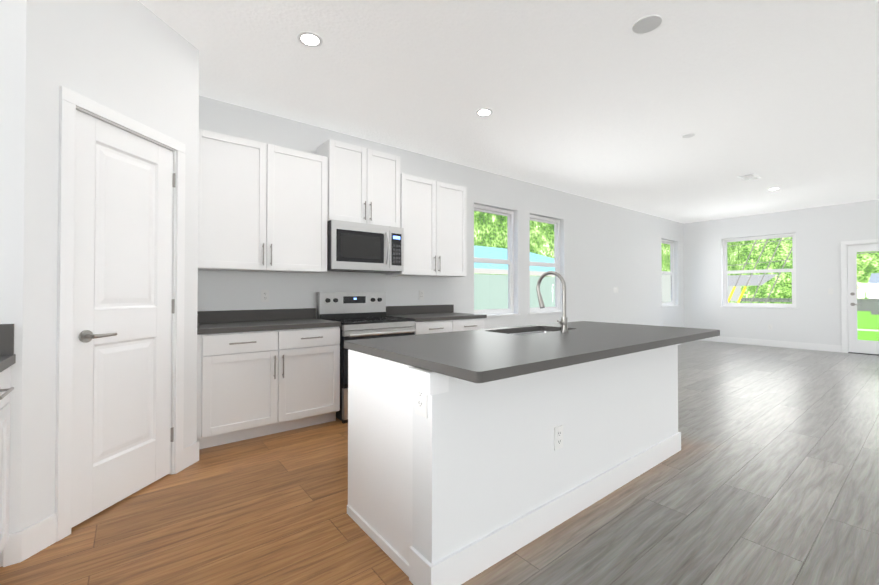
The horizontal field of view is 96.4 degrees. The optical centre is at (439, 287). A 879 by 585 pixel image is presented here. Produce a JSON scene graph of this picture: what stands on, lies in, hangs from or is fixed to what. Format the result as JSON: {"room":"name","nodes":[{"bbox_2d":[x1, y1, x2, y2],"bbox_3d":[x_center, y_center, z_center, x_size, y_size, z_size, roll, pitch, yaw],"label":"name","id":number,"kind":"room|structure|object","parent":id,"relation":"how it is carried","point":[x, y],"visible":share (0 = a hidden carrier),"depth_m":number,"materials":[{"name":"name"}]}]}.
{"room":"kitchen","nodes":[
{"label":"kitchen","id":0,"kind":"room"},
{"bbox_2d":[0,0,26,566],"bbox_3d":[-2.162,-0.245,1.599,0.670,2.920,0.115,0,-1,-38],"label":"wall","id":1,"kind":"structure","parent":0,"point":[12,78],"depth_m":1.74,"materials":[{"name":"white paint"}]},
{"bbox_2d":[20,0,198,530],"bbox_3d":[-1.847,-0.238,2.283,0.115,2.920,1.040,0,-1,8],"label":"wall","id":2,"kind":"structure","parent":0,"point":[137,60],"depth_m":1.93,"materials":[{"name":"white paint"}]},
{"bbox_2d":[0,324,13,355],"bbox_3d":[-2.127,0.226,1.531,0.642,0.135,0.020,0,-1,-38],"label":"backsplash","id":3,"kind":"structure","parent":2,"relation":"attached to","point":[6,330],"depth_m":1.71,"materials":[{"name":"grey stone"}]},
{"bbox_2d":[55,86,184,541],"bbox_3d":[-1.838,0.125,2.278,0.132,2.193,0.766,0,-1,8],"label":"door frame","id":4,"kind":"structure","parent":2,"relation":"attached to","point":[71,102],"depth_m":1.94,"materials":[{"name":"white wood"}]},
{"bbox_2d":[71,110,174,527],"bbox_3d":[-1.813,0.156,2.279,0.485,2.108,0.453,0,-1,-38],"label":"pantry door","id":5,"kind":"structure","parent":2,"relation":"in","point":[122,429],"depth_m":2.23,"materials":[{"name":"white wood"}]},
{"bbox_2d":[0,340,878,584],"bbox_3d":[3.502,1.296,3.572,12.640,0.120,7.280,0,-1,-38],"label":"floor","id":6,"kind":"structure","parent":0,"point":[768,474],"depth_m":2.13,"materials":[{"name":"brown wood"}]},
{"bbox_2d":[0,364,13,553],"bbox_3d":[-1.957,0.771,1.302,0.634,0.881,0.581,0,-1,-38],"label":"base cabinet","id":7,"kind":"object","parent":6,"relation":"on","point":[5,377],"depth_m":1.67,"materials":[{"name":"white painted wood"},{"name":"brushed nickel"}]},
{"bbox_2d":[0,352,15,371],"bbox_3d":[-1.483,0.304,0.713,0.648,0.040,2.100,0,-1,-38],"label":"countertop","id":8,"kind":"structure","parent":7,"relation":"on","point":[6,362],"depth_m":1.64,"materials":[{"name":"grey stone"}]},
{"bbox_2d":[196,308,340,448],"bbox_3d":[-1.527,0.723,3.458,1.127,1.025,0.659,0,-1,-38],"label":"base cabinet","id":9,"kind":"object","parent":6,"relation":"on","point":[264,372],"visible":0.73,"depth_m":3.22,"materials":[{"name":"white painted wood"},{"name":"brushed nickel"}]},
{"bbox_2d":[317,292,415,422],"bbox_3d":[-0.740,0.646,4.018,0.781,1.190,0.731,0,-1,-38],"label":"range","id":10,"kind":"object","parent":6,"relation":"on","point":[359,315],"visible":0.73,"depth_m":3.97,"materials":[{"name":"silver metal"}]},
{"bbox_2d":[386,305,486,334],"bbox_3d":[-0.037,0.735,4.626,1.058,1.025,0.659,0,-1,-38],"label":"base cabinet","id":11,"kind":"object","parent":6,"relation":"on","point":[429,319],"visible":0.19,"depth_m":4.54,"materials":[{"name":"white wood"}]},
{"bbox_2d":[344,345,680,584],"bbox_3d":[0.637,0.785,2.571,2.371,0.880,0.838,0,-1,-38],"label":"kitchen island","id":12,"kind":"object","parent":6,"relation":"on","point":[472,453],"depth_m":1.85,"materials":[{"name":"white paint"}]},
{"bbox_2d":[344,321,719,384],"bbox_3d":[0.743,0.325,2.526,2.415,0.040,1.100,0,-1,-38],"label":"island countertop","id":13,"kind":"structure","parent":12,"relation":"on","point":[481,356],"depth_m":2.02,"materials":[{"name":"grey stone"}]},
{"bbox_2d":[512,329,551,332],"bbox_3d":[0.670,0.447,2.849,0.732,0.222,0.392,0,-1,-38],"label":"sink","id":14,"kind":"object","parent":13,"relation":"in","point":[513,330],"depth_m":3.09,"materials":[{"name":"silver metal"}]},
{"bbox_2d":[536,271,568,331],"bbox_3d":[0.755,0.095,2.732,0.149,0.422,0.266,0,-1,-38],"label":"faucet","id":15,"kind":"object","parent":13,"relation":"on","point":[563,322],"visible":1,"depth_m":2.69,"materials":[{"name":"silver metal"}]},
{"bbox_2d":[197,95,683,328],"bbox_3d":[1.376,-0.194,6.268,12.400,2.920,0.160,0,-1,-38],"label":"wall","id":16,"kind":"structure","parent":0,"point":[606,249],"depth_m":6.00,"materials":[{"name":"white paint"}]},
{"bbox_2d":[198,129,329,272],"bbox_3d":[-1.627,-0.709,3.594,1.117,1.120,0.346,0,-1,-38],"label":"upper cabinet","id":17,"kind":"object","parent":16,"relation":"attached to","point":[263,207],"depth_m":3.43,"materials":[{"name":"white wood"}]},
{"bbox_2d":[261,290,268,301],"bbox_3d":[-1.673,0.083,3.767,0.072,0.116,0.009,0,-1,-38],"label":"outlet","id":18,"kind":"object","parent":16,"relation":"attached to","point":[264,295],"depth_m":3.76,"materials":[{"name":"white plastic"}]},
{"bbox_2d":[316,139,401,227],"bbox_3d":[-0.858,-1.044,4.201,0.820,0.795,0.346,0,-1,-38],"label":"upper cabinet","id":19,"kind":"object","parent":16,"relation":"attached to","point":[366,184],"depth_m":4.04,"materials":[{"name":"white wood"}]},
{"bbox_2d":[327,220,403,272],"bbox_3d":[-0.817,-0.405,4.144,0.812,0.477,0.475,0,-1,-38],"label":"microwave","id":20,"kind":"object","parent":19,"relation":"attached to","point":[361,247],"visible":0.98,"depth_m":3.97,"materials":[{"name":"grey metal"}]},
{"bbox_2d":[419,290,423,299],"bbox_3d":[-0.225,0.096,4.902,0.072,0.116,0.009,0,-1,-38],"label":"outlet","id":21,"kind":"object","parent":16,"relation":"attached to","point":[421,292],"depth_m":4.90,"materials":[{"name":"white plastic"}]},
{"bbox_2d":[385,173,466,276],"bbox_3d":[-0.145,-0.696,4.756,0.968,1.120,0.346,0,-1,-38],"label":"upper cabinet","id":22,"kind":"object","parent":16,"relation":"attached to","point":[434,213],"depth_m":4.60,"materials":[{"name":"white wood"}]},
{"bbox_2d":[474,204,520,316],"bbox_3d":[0.803,-0.377,5.801,0.990,1.604,0.172,0,-1,-38],"label":"window","id":23,"kind":"structure","parent":16,"relation":"in","point":[509,310],"depth_m":5.99,"materials":[{"name":"white plastic"}]},
{"bbox_2d":[528,215,566,314],"bbox_3d":[1.748,-0.369,6.541,0.990,1.604,0.172,0,-1,-38],"label":"window","id":24,"kind":"structure","parent":16,"relation":"in","point":[556,265],"depth_m":6.74,"materials":[{"name":"white plastic"}]},
{"bbox_2d":[661,239,679,306],"bbox_3d":[5.494,-0.337,9.478,0.990,1.604,0.172,0,-1,-38],"label":"window","id":25,"kind":"structure","parent":16,"relation":"in","point":[671,273],"depth_m":9.73,"materials":[{"name":"white plastic"}]},
{"bbox_2d":[138,0,878,222],"bbox_3d":[3.502,-1.740,3.606,12.640,0.128,7.280,0,-1,-38],"label":"ceiling","id":26,"kind":"structure","parent":0,"point":[600,100],"depth_m":3.30,"materials":[{"name":"white paint"}]},
{"bbox_2d":[297,31,322,46],"bbox_3d":[-0.884,-1.691,2.683,0.164,0.004,0.164,0,-1,-38],"label":"recessed light","id":27,"kind":"object","parent":26,"relation":"in","point":[308,39],"visible":1,"depth_m":2.68,"materials":[{"name":"white plastic"}]},
{"bbox_2d":[476,108,492,116],"bbox_3d":[0.431,-1.679,3.777,0.164,0.004,0.164,0,-1,-38],"label":"recessed light","id":28,"kind":"object","parent":26,"relation":"in","point":[482,112],"visible":1,"depth_m":3.77,"materials":[{"name":"white plastic"}]},
{"bbox_2d":[737,173,760,180],"bbox_3d":[4.664,-1.652,5.914,0.360,0.012,0.200,0,-1,-38],"label":"ceiling vent","id":29,"kind":"object","parent":26,"relation":"in","point":[753,176],"visible":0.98,"depth_m":5.89,"materials":[{"name":"white"}]},
{"bbox_2d":[683,199,878,345],"bbox_3d":[8.364,-0.183,7.274,0.160,2.920,6.880,0,-1,-38],"label":"wall","id":30,"kind":"structure","parent":0,"point":[822,232],"depth_m":8.31,"materials":[{"name":"white paint"}]},
{"bbox_2d":[720,233,798,308],"bbox_3d":[7.136,-0.344,8.816,0.172,1.604,1.390,0,-1,-38],"label":"window","id":31,"kind":"structure","parent":30,"relation":"in","point":[726,272],"depth_m":8.80,"materials":[{"name":"white plastic"}]},
{"bbox_2d":[700,336,841,352],"bbox_3d":[7.042,1.226,8.804,0.014,0.135,2.775,0,-1,-38],"label":"baseboard","id":32,"kind":"structure","parent":30,"relation":"attached to","point":[785,344],"depth_m":8.47,"materials":[{"name":"white wood"}]},
{"bbox_2d":[841,239,878,355],"bbox_3d":[8.283,0.187,7.359,0.177,2.182,1.044,0,-1,-38],"label":"door frame","id":33,"kind":"structure","parent":30,"relation":"attached to","point":[844,287],"depth_m":7.67,"materials":[{"name":"white painted wood"}]},
{"bbox_2d":[847,244,878,353],"bbox_3d":[8.242,0.220,7.326,0.112,2.076,0.872,0,-1,-38],"label":"exterior door","id":34,"kind":"structure","parent":30,"relation":"in","point":[856,344],"depth_m":7.59,"materials":[{"name":"white wood"}]},
{"label":"outside","id":35,"kind":"structure","parent":0,"visible":0},
{"bbox_2d":[474,211,878,298],"bbox_3d":[16.503,-7.127,16.094,50.000,19.000,95.000,0,-1,-38],"label":"trees","id":36,"kind":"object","parent":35,"point":[864,267],"depth_m":32.17,"materials":[{"name":"green plant"}]},
{"bbox_2d":[857,311,878,340],"bbox_3d":[19.859,1.782,21.805,35.790,0.110,90.000,0,-1,-38],"label":"lawn","id":37,"kind":"structure","parent":35,"point":[865,327],"depth_m":16.82,"materials":[{"name":"green plant"}]},
{"bbox_2d":[474,245,670,309],"bbox_3d":[4.562,0.381,14.872,26.200,3.960,4.060,0,-1,-38],"label":"neighbouring house","id":38,"kind":"structure","parent":37,"relation":"on","point":[487,291],"depth_m":10.91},
{"bbox_2d":[729,301,791,303],"bbox_3d":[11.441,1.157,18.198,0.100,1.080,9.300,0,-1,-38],"label":"bushes","id":39,"kind":"object","parent":37,"relation":"on","point":[760,302],"depth_m":16.01,"materials":[{"name":"green plant"}]},
{"bbox_2d":[727,238,878,302],"bbox_3d":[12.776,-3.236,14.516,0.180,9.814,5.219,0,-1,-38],"label":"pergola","id":40,"kind":"object","parent":37,"relation":"on","point":[741,295],"depth_m":15.13,"materials":[{"name":"metal"}]},
{"bbox_2d":[728,273,878,314],"bbox_3d":[25.748,0.290,17.543,20.800,2.800,28.000,0,-1,-38],"label":"roofs","id":41,"kind":"structure","parent":37,"relation":"on","point":[874,277],"depth_m":18.50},
{"bbox_2d":[741,297,870,310],"bbox_3d":[42.695,1.202,16.841,0.080,0.960,54.000,0,-1,-38],"label":"fence","id":42,"kind":"object","parent":37,"relation":"on","point":[862,306],"depth_m":33.33,"materials":[{"name":"wood"}]}
]}

